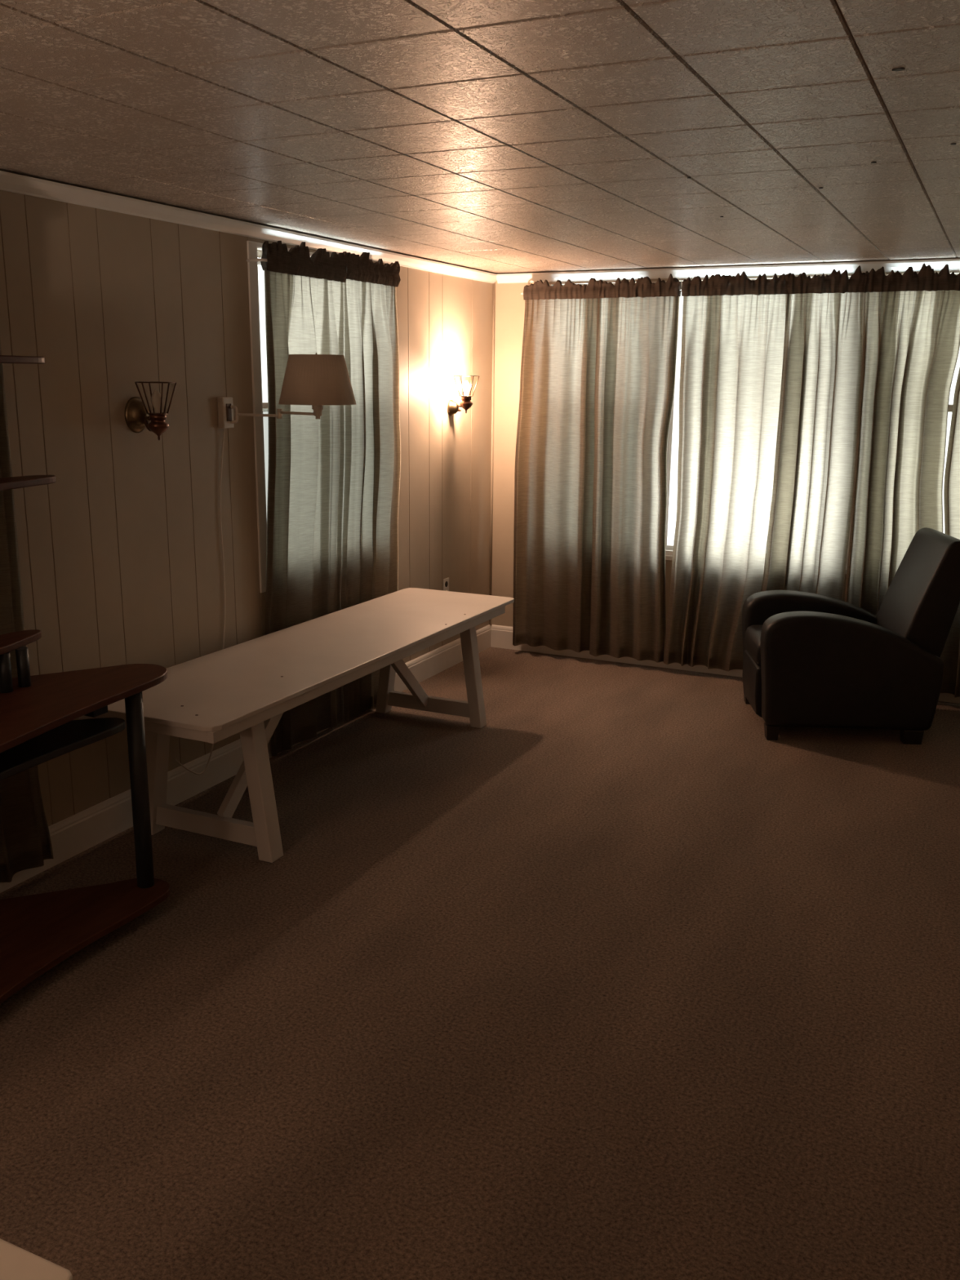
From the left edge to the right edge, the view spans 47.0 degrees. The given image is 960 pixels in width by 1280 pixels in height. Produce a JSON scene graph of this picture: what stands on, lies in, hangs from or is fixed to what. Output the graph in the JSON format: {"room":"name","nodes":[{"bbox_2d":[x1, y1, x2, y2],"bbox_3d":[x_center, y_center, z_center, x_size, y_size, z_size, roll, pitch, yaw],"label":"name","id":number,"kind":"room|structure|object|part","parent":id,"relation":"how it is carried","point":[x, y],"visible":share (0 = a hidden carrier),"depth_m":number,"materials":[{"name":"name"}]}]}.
{"room":"living room","nodes":[
{"label":"living room","id":0,"kind":"room"},
{"bbox_2d":[0,170,493,826],"bbox_3d":[-1.588,-0.303,3.493,0.120,2.270,7.740,7,15,24],"label":"wall","id":1,"kind":"structure","parent":0,"point":[120,556],"depth_m":4.09,"materials":[{"name":"beige wood"}]},
{"bbox_2d":[124,381,176,439],"bbox_3d":[-1.165,-0.813,3.926,0.175,0.204,0.145,7,15,24],"label":"wall sconce","id":2,"kind":"object","parent":1,"relation":"attached to","point":[138,415],"visible":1,"depth_m":3.92,"materials":[{"name":"gold metal"}]},
{"bbox_3d":[-1.176,-0.768,3.947,0.081,0.046,0.018,10,16,34],"label":"arm","id":3,"kind":"part","parent":2,"relation":"part of","materials":[{"name":"brown metal"}]},
{"bbox_3d":[-1.143,-0.855,3.905,0.127,0.113,0.145,7,15,24],"label":"shade frame","id":4,"kind":"part","parent":2,"relation":"part of","materials":[{"name":"brown metal"}]},
{"bbox_3d":[-1.143,-0.838,3.909,0.042,0.096,0.042,7,15,24],"label":"bulb","id":5,"kind":"part","parent":2,"relation":"part of","materials":[{"name":"glass"}]},
{"bbox_2d":[0,624,491,893],"bbox_3d":[-1.536,0.739,3.711,0.016,0.142,7.500,7,15,24],"label":"baseboard","id":6,"kind":"structure","parent":1,"relation":"attached to","point":[71,836],"depth_m":4.37,"materials":[{"name":"white paint"}]},
{"bbox_2d":[0,170,497,283],"bbox_3d":[-1.509,-1.358,3.209,0.033,0.049,7.500,7,15,24],"label":"trim","id":7,"kind":"structure","parent":1,"relation":"attached to","point":[9,182],"depth_m":4.14,"materials":[{"name":"white paint"}]},
{"bbox_2d":[246,258,267,262],"bbox_3d":[-0.664,-1.635,4.911,0.085,0.011,1.108,7,15,24],"label":"curtain rod","id":8,"kind":"object","parent":1,"relation":"attached to","point":[247,260],"visible":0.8,"depth_m":4.42,"materials":[{"name":"white paint"}]},
{"bbox_2d":[260,240,347,756],"bbox_3d":[-0.765,-0.604,4.914,0.090,2.202,0.619,7,15,24],"label":"curtain","id":9,"kind":"object","parent":8,"relation":"hanging from","point":[304,294],"visible":0.74,"depth_m":4.85,"materials":[{"name":"white fabric"}]},
{"bbox_2d":[341,252,400,720],"bbox_3d":[-0.519,-0.723,5.413,0.086,2.213,0.546,7,15,24],"label":"curtain","id":10,"kind":"object","parent":8,"relation":"hanging from","point":[372,434],"visible":0.79,"depth_m":5.34,"materials":[{"name":"white fabric"}]},
{"bbox_2d":[173,352,355,774],"bbox_3d":[-0.862,-0.292,4.419,0.747,1.663,0.375,-2,14,-9],"label":"lamp","id":11,"kind":"object","parent":1,"relation":"attached to","point":[317,380],"visible":0.94,"depth_m":4.16,"materials":[{"name":"beige plastic"}]},
{"bbox_3d":[-1.108,-0.138,4.390,0.024,1.373,0.405,6,15,23],"label":"power cord","id":12,"kind":"part","parent":11,"relation":"part of","materials":[{"name":"beige plastic"}]},
{"bbox_3d":[-1.015,-0.906,4.406,0.030,0.122,0.065,7,15,24],"label":"wall plate","id":13,"kind":"part","parent":11,"relation":"part of","materials":[{"name":"beige plastic"}]},
{"bbox_3d":[-0.885,-0.896,4.402,0.179,0.014,0.011,2,13,7],"label":"arm","id":14,"kind":"part","parent":11,"relation":"part of","materials":[{"name":"beige plastic"}]},
{"bbox_3d":[-0.712,-0.889,4.334,0.202,0.013,0.011,9,16,33],"label":"arm","id":15,"kind":"part","parent":11,"relation":"part of","materials":[{"name":"beige plastic"}]},
{"bbox_3d":[-0.627,-1.002,4.250,0.297,0.185,0.297,7,15,24],"label":"lamp shade","id":16,"kind":"part","parent":11,"relation":"part of","materials":[{"name":"fabric"}]},
{"bbox_2d":[311,404,323,418],"bbox_3d":[-0.628,-0.901,4.273,0.044,0.090,0.044,7,15,24],"label":"socket","id":17,"kind":"object","parent":11,"relation":"attached to","point":[317,409],"depth_m":4.26,"materials":[{"name":"beige plastic"}]},
{"bbox_2d":[246,240,344,592],"bbox_3d":[-0.747,-1.021,5.104,0.110,1.438,1.110,7,15,24],"label":"window","id":18,"kind":"structure","parent":1,"relation":"in","point":[260,423],"depth_m":4.62,"materials":[{"name":"white paint"}]},
{"bbox_3d":[-0.774,-1.371,5.039,0.026,0.628,0.969,7,15,24],"label":"sash","id":19,"kind":"part","parent":18,"relation":"part of","materials":[{"name":"white paint"}]},
{"bbox_3d":[-0.749,-0.750,5.171,0.026,0.720,0.969,7,15,24],"label":"sash","id":20,"kind":"part","parent":18,"relation":"part of","materials":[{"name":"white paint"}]},
{"bbox_2d":[442,577,448,591],"bbox_3d":[-0.196,-0.299,6.375,0.008,0.115,0.070,7,15,24],"label":"wall outlet","id":21,"kind":"object","parent":1,"relation":"attached to","point":[445,581],"visible":0.6,"depth_m":6.36,"materials":[{"name":"white paint"}]},
{"bbox_2d":[447,375,479,416],"bbox_3d":[-0.098,-1.350,6.115,0.175,0.222,0.145,7,15,24],"label":"wall sconce","id":22,"kind":"object","parent":1,"relation":"attached to","point":[452,406],"visible":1,"depth_m":6.09,"materials":[{"name":"gold metal"}]},
{"bbox_3d":[-0.075,-1.401,6.092,0.127,0.113,0.145,7,15,24],"label":"shade frame","id":23,"kind":"part","parent":22,"relation":"part of","materials":[{"name":"clear glass"}]},
{"bbox_3d":[-0.075,-1.383,6.096,0.042,0.096,0.042,7,15,24],"label":"bulb","id":24,"kind":"part","parent":22,"relation":"part of","materials":[{"name":"white glass"}]},
{"bbox_2d":[488,283,495,624],"bbox_3d":[0.074,-1.101,6.755,0.016,2.061,0.015,7,15,24],"label":"trim","id":25,"kind":"structure","parent":1,"relation":"attached to","point":[494,284],"depth_m":6.72,"materials":[{"name":"beige wood"}]},
{"bbox_3d":[-1.667,-1.158,2.859,0.075,0.011,0.975,7,15,24],"label":"curtain rod","id":26,"kind":"object","parent":1,"relation":"attached to","visible":0},
{"bbox_2d":[0,339,53,882],"bbox_3d":[-1.645,-0.199,3.092,0.065,2.156,0.961,7,15,24],"label":"curtain","id":27,"kind":"object","parent":26,"relation":"hanging from","point":[25,842],"visible":0.69,"depth_m":3.56,"materials":[{"name":"grey fabric"}]},
{"bbox_2d":[0,646,959,1279],"bbox_3d":[0.150,1.057,2.965,3.990,0.100,7.740,7,15,24],"label":"floor","id":28,"kind":"structure","parent":0,"point":[610,975],"depth_m":2.95,"materials":[{"name":"carpet"}]},
{"bbox_2d":[0,1238,72,1279],"bbox_3d":[-0.886,1.064,1.052,0.706,0.750,0.742,7,15,24],"label":"table","id":29,"kind":"object","parent":28,"relation":"on","point":[16,1263],"visible":1,"depth_m":1.16,"materials":[{"name":"white paint"}]},
{"bbox_2d":[0,355,170,1004],"bbox_3d":[-1.371,0.135,2.864,0.637,1.711,1.578,7,15,24],"label":"computer desk","id":30,"kind":"object","parent":28,"relation":"on","point":[38,931],"visible":1,"depth_m":3.28,"materials":[{"name":"brown wood"}]},
{"bbox_2d":[0,629,41,655],"bbox_3d":[-1.513,0.070,3.058,0.205,0.022,0.845,7,15,24],"label":"shelf","id":31,"kind":"object","parent":30,"relation":"attached to","point":[9,642],"depth_m":3.32,"materials":[{"name":"brown wood"}]},
{"bbox_2d":[0,355,44,364],"bbox_3d":[-1.486,-0.745,2.909,0.205,0.021,0.939,7,15,24],"label":"shelf","id":32,"kind":"object","parent":30,"relation":"attached to","point":[3,358],"depth_m":3.21,"materials":[{"name":"brown wood"}]},
{"bbox_2d":[0,475,56,490],"bbox_3d":[-1.488,-0.400,2.993,0.205,0.022,0.945,7,15,24],"label":"shelf","id":33,"kind":"object","parent":30,"relation":"attached to","point":[20,482],"depth_m":3.28,"materials":[{"name":"brown wood"}]},
{"bbox_2d":[0,717,125,781],"bbox_3d":[-1.368,0.328,3.013,0.410,0.023,0.883,7,15,24],"label":"keyboard tray","id":34,"kind":"object","parent":30,"relation":"on","point":[73,735],"depth_m":3.14,"materials":[{"name":"black laminate"}]},
{"bbox_2d":[0,878,170,1004],"bbox_3d":[-1.417,0.906,3.034,0.578,0.023,1.322,7,15,24],"label":"shelf","id":35,"kind":"object","parent":30,"relation":"attached to","point":[38,931],"depth_m":3.29,"materials":[{"name":"brown wood"}]},
{"bbox_3d":[-1.063,0.468,3.449,0.053,0.644,0.053,7,15,24],"label":"leg","id":36,"kind":"part","parent":30,"relation":"part of","materials":[{"name":"grey paint"}]},
{"bbox_2d":[77,587,514,862],"bbox_3d":[-0.612,0.283,4.707,0.626,0.586,2.388,7,15,24],"label":"trestle table","id":37,"kind":"object","parent":28,"relation":"on","point":[246,688],"visible":0.91,"depth_m":4.16,"materials":[{"name":"white paint"}]},
{"bbox_3d":[-1.188,0.443,4.053,0.132,0.567,0.072,7,15,24],"label":"leg","id":38,"kind":"part","parent":37,"relation":"part of","materials":[{"name":"white paint"}]},
{"bbox_3d":[-0.770,0.492,3.861,0.132,0.567,0.072,7,15,24],"label":"leg","id":39,"kind":"part","parent":37,"relation":"part of","materials":[{"name":"white paint"}]},
{"bbox_3d":[-0.456,0.092,5.559,0.132,0.567,0.068,7,15,24],"label":"leg","id":40,"kind":"part","parent":37,"relation":"part of","materials":[{"name":"white paint"}]},
{"bbox_3d":[-0.038,0.141,5.367,0.132,0.567,0.068,7,15,24],"label":"leg","id":41,"kind":"part","parent":37,"relation":"part of","materials":[{"name":"white paint"}]},
{"bbox_2d":[742,527,959,744],"bbox_3d":[1.818,-0.053,5.422,0.959,0.955,0.682,1,13,4],"label":"armchair","id":42,"kind":"object","parent":28,"relation":"on","point":[810,660],"visible":1,"depth_m":5.15,"materials":[{"name":"black leather"}]},
{"bbox_3d":[1.428,0.299,5.839,0.062,0.070,0.067,1,13,4],"label":"leg","id":43,"kind":"part","parent":42,"relation":"part of","materials":[{"name":"black wood"}]},
{"bbox_2d":[744,624,762,666],"bbox_3d":[1.677,0.033,5.452,0.676,0.150,0.380,1,13,4],"label":"seat cushion","id":44,"kind":"object","parent":42,"relation":"on","point":[752,632],"depth_m":5.47,"materials":[{"name":"black leather"}]},
{"bbox_3d":[1.389,0.436,5.260,0.062,0.070,0.067,1,13,4],"label":"leg","id":45,"kind":"part","parent":42,"relation":"part of","materials":[{"name":"black wood"}]},
{"bbox_3d":[1.774,0.020,5.718,0.829,0.542,0.145,1,13,4],"label":"arm","id":46,"kind":"part","parent":42,"relation":"part of","materials":[{"name":"black leather"}]},
{"bbox_3d":[1.739,0.143,5.198,0.829,0.542,0.145,1,13,4],"label":"arm","id":47,"kind":"part","parent":42,"relation":"part of","materials":[{"name":"black leather"}]},
{"bbox_3d":[2.038,0.452,5.219,0.095,0.070,0.067,1,13,4],"label":"leg","id":48,"kind":"part","parent":42,"relation":"part of","materials":[{"name":"black wood"}]},
{"bbox_3d":[2.136,-0.164,5.374,0.322,0.710,0.490,1,13,4],"label":"backrest","id":49,"kind":"part","parent":42,"relation":"part of","materials":[{"name":"black leather"}]},
{"bbox_2d":[0,0,959,273],"bbox_3d":[0.172,-1.238,2.420,3.990,0.103,7.740,7,15,24],"label":"ceiling","id":50,"kind":"structure","parent":0,"point":[494,136],"depth_m":2.63,"materials":[{"name":"tile"}]},
{"bbox_2d":[490,257,959,632],"bbox_3d":[1.846,-0.871,6.020,3.870,2.270,0.120,7,15,24],"label":"wall","id":51,"kind":"structure","parent":0,"point":[509,313],"depth_m":6.65,"materials":[{"name":"beige paint"}]},
{"bbox_2d":[549,281,656,286],"bbox_3d":[0.693,-1.290,6.473,0.660,1.525,0.098,7,15,24],"label":"window","id":52,"kind":"structure","parent":51,"relation":"in","point":[651,282],"depth_m":6.33,"materials":[{"name":"white paint"}]},
{"bbox_2d":[490,624,959,703],"bbox_3d":[1.760,0.173,6.228,3.734,0.142,0.016,7,15,24],"label":"baseboard","id":53,"kind":"structure","parent":51,"relation":"attached to","point":[501,637],"depth_m":6.72,"materials":[{"name":"white paint"}]},
{"bbox_2d":[496,258,959,283],"bbox_3d":[1.782,-1.923,5.719,3.722,0.049,0.033,7,15,24],"label":"trim","id":54,"kind":"structure","parent":51,"relation":"attached to","point":[953,264],"depth_m":5.91,"materials":[{"name":"white paint"}]},
{"bbox_2d":[665,555,847,573],"bbox_3d":[1.558,-0.421,6.184,2.750,0.024,0.022,7,15,24],"label":"trim","id":55,"kind":"structure","parent":51,"relation":"attached to","point":[667,557],"depth_m":6.38,"materials":[{"name":"white paint"}]},
{"bbox_2d":[665,276,850,557],"bbox_3d":[1.515,-1.193,6.096,1.040,1.525,0.098,7,15,24],"label":"window","id":56,"kind":"structure","parent":51,"relation":"in","point":[668,548],"depth_m":6.34,"materials":[{"name":"white paint"}]},
{"bbox_3d":[1.519,-1.194,6.104,0.970,1.465,0.026,7,15,24],"label":"sash","id":57,"kind":"part","parent":56,"relation":"part of","materials":[{"name":"white paint"}]},
{"bbox_2d":[845,293,865,568],"bbox_3d":[2.012,-1.134,5.869,0.060,1.525,0.096,7,15,24],"label":"trim","id":58,"kind":"structure","parent":51,"relation":"attached to","point":[846,562],"depth_m":5.96,"materials":[{"name":"white paint"}]},
{"bbox_2d":[947,273,958,412],"bbox_3d":[2.414,-1.086,5.683,0.830,1.525,0.098,7,15,24],"label":"window","id":59,"kind":"structure","parent":51,"relation":"in","point":[950,406],"depth_m":5.64,"materials":[{"name":"white paint"}]},
{"bbox_3d":[2.409,-0.788,5.748,0.760,0.855,0.026,7,15,24],"label":"sash","id":60,"kind":"part","parent":59,"relation":"part of","materials":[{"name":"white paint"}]},
{"bbox_3d":[1.562,-1.852,5.804,2.905,0.011,0.097,7,15,24],"label":"curtain rod","id":61,"kind":"object","parent":51,"relation":"attached to","visible":0},
{"bbox_2d":[512,277,600,652],"bbox_3d":[0.445,-0.992,6.486,0.530,2.152,0.085,6,15,23],"label":"curtain","id":62,"kind":"object","parent":61,"relation":"hanging from","point":[554,454],"visible":1,"depth_m":6.49,"materials":[{"name":"white fabric"}]},
{"bbox_2d":[589,273,681,662],"bbox_3d":[0.863,-0.946,6.298,0.497,2.165,0.081,6,15,23],"label":"curtain","id":63,"kind":"object","parent":61,"relation":"hanging from","point":[637,322],"visible":1,"depth_m":6.29,"materials":[{"name":"white fabric"}]},
{"bbox_2d":[663,271,791,671],"bbox_3d":[1.341,-0.889,6.076,0.577,2.169,0.079,7,15,24],"label":"curtain","id":64,"kind":"object","parent":61,"relation":"hanging from","point":[733,329],"visible":0.97,"depth_m":6.06,"materials":[{"name":"white fabric"}]},
{"bbox_2d":[761,265,866,600],"bbox_3d":[1.736,-0.847,5.897,0.506,2.176,0.092,7,15,24],"label":"curtain","id":65,"kind":"object","parent":61,"relation":"hanging from","point":[811,516],"visible":0.79,"depth_m":5.84,"materials":[{"name":"white fabric"}]},
{"bbox_2d":[844,262,959,615],"bbox_3d":[2.166,-0.798,5.704,0.515,2.177,0.098,6,14,21],"label":"curtain","id":66,"kind":"object","parent":61,"relation":"hanging from","point":[911,334],"visible":0.69,"depth_m":5.64,"materials":[{"name":"white fabric"}]},
{"bbox_2d":[940,367,959,697],"bbox_3d":[2.586,-0.747,5.505,0.514,2.164,0.088,7,15,24],"label":"curtain","id":67,"kind":"object","parent":61,"relation":"hanging from","point":[950,655],"visible":0.59,"depth_m":5.63,"materials":[{"name":"white fabric"}]}
]}

